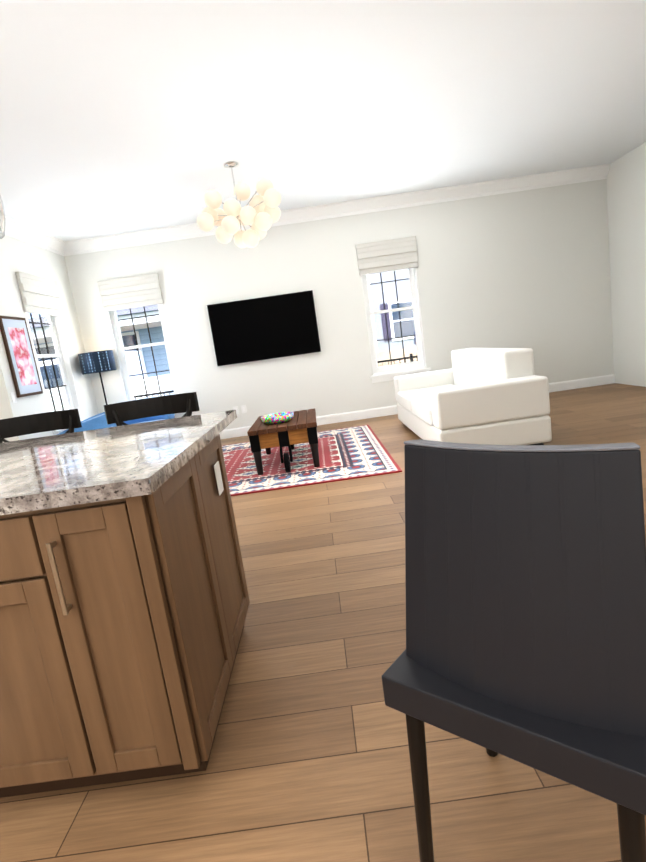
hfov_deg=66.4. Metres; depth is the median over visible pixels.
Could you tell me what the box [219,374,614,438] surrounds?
baseboard
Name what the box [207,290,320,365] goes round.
wall-mounted tv
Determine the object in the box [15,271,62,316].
blinds
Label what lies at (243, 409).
outlet
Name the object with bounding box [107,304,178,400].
window
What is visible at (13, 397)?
light switch
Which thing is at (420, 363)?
window
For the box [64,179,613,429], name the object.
wall
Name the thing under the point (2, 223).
pendant light
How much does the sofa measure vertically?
0.880 m
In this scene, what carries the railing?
on the ground
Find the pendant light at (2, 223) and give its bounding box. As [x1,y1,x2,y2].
[0,195,5,238]
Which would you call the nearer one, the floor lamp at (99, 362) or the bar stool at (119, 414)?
the bar stool at (119, 414)
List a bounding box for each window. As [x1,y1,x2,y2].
[26,313,82,420]
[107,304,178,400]
[361,268,426,375]
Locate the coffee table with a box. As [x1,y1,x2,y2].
[247,408,319,474]
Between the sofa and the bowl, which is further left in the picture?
the bowl
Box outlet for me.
[241,405,246,412]
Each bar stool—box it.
[0,409,81,442]
[103,392,199,425]
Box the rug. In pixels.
[222,425,401,495]
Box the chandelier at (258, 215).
[197,161,280,247]
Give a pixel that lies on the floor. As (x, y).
(308, 761)
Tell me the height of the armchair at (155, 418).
0.782 m
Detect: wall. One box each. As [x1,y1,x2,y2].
[0,235,98,438]
[0,330,27,440]
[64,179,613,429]
[607,142,645,386]
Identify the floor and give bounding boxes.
[0,383,645,861]
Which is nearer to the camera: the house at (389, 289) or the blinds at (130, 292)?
the blinds at (130, 292)
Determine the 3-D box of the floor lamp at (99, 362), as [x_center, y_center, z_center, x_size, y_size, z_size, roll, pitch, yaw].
[-3.071,-0.363,7.013,0.450,1.510,0.450,-8,10,0]
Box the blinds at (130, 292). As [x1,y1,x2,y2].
[97,273,163,311]
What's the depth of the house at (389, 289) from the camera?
20.26 m
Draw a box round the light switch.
[10,392,16,402]
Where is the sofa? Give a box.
[394,348,551,444]
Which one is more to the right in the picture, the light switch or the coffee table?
the coffee table
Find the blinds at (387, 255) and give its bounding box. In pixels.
[355,236,417,274]
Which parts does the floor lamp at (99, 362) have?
lamp shade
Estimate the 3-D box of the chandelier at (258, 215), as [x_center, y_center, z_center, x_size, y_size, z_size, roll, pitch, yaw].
[-0.843,-2.259,4.985,0.866,0.818,0.556,-8,10,0]
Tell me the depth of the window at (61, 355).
6.54 m
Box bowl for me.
[261,412,293,423]
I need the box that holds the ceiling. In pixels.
[0,0,645,240]
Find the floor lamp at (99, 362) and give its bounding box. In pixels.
[78,350,116,404]
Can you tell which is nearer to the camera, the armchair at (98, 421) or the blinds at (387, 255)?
the armchair at (98, 421)
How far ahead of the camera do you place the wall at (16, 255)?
5.75 m
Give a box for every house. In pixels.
[27,305,169,376]
[367,269,417,366]
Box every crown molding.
[0,214,67,254]
[62,163,610,255]
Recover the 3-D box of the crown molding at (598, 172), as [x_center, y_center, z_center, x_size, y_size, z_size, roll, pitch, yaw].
[0.160,-3.063,6.848,7.680,0.165,0.105,-8,10,0]
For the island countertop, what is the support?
on the kitchen island
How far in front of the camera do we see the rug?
5.02 m
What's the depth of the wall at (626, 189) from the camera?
6.72 m
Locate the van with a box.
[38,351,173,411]
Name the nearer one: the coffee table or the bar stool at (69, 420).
the bar stool at (69, 420)
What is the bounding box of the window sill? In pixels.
[370,368,430,382]
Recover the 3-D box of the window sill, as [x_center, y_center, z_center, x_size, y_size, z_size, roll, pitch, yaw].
[1.147,-0.820,7.285,0.900,0.105,0.051,-8,10,0]
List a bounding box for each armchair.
[57,412,116,434]
[124,396,174,424]
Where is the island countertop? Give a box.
[0,410,235,509]
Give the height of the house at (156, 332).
9.020 m
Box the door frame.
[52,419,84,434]
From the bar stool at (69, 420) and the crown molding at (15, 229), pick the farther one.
the crown molding at (15, 229)
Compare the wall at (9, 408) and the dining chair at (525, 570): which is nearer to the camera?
the dining chair at (525, 570)
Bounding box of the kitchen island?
[0,426,249,797]
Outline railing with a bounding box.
[134,353,417,399]
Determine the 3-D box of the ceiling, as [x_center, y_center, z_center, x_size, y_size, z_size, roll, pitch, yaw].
[-2.111,-1.894,1.247,12.500,0.100,11.730,-8,10,0]
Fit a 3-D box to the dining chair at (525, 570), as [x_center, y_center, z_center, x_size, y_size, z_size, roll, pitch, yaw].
[0.441,0.469,1.022,0.470,0.956,0.450,0,13,40]
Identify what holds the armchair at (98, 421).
on the floor
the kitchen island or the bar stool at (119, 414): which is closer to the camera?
the kitchen island
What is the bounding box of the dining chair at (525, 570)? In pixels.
[382,439,645,861]

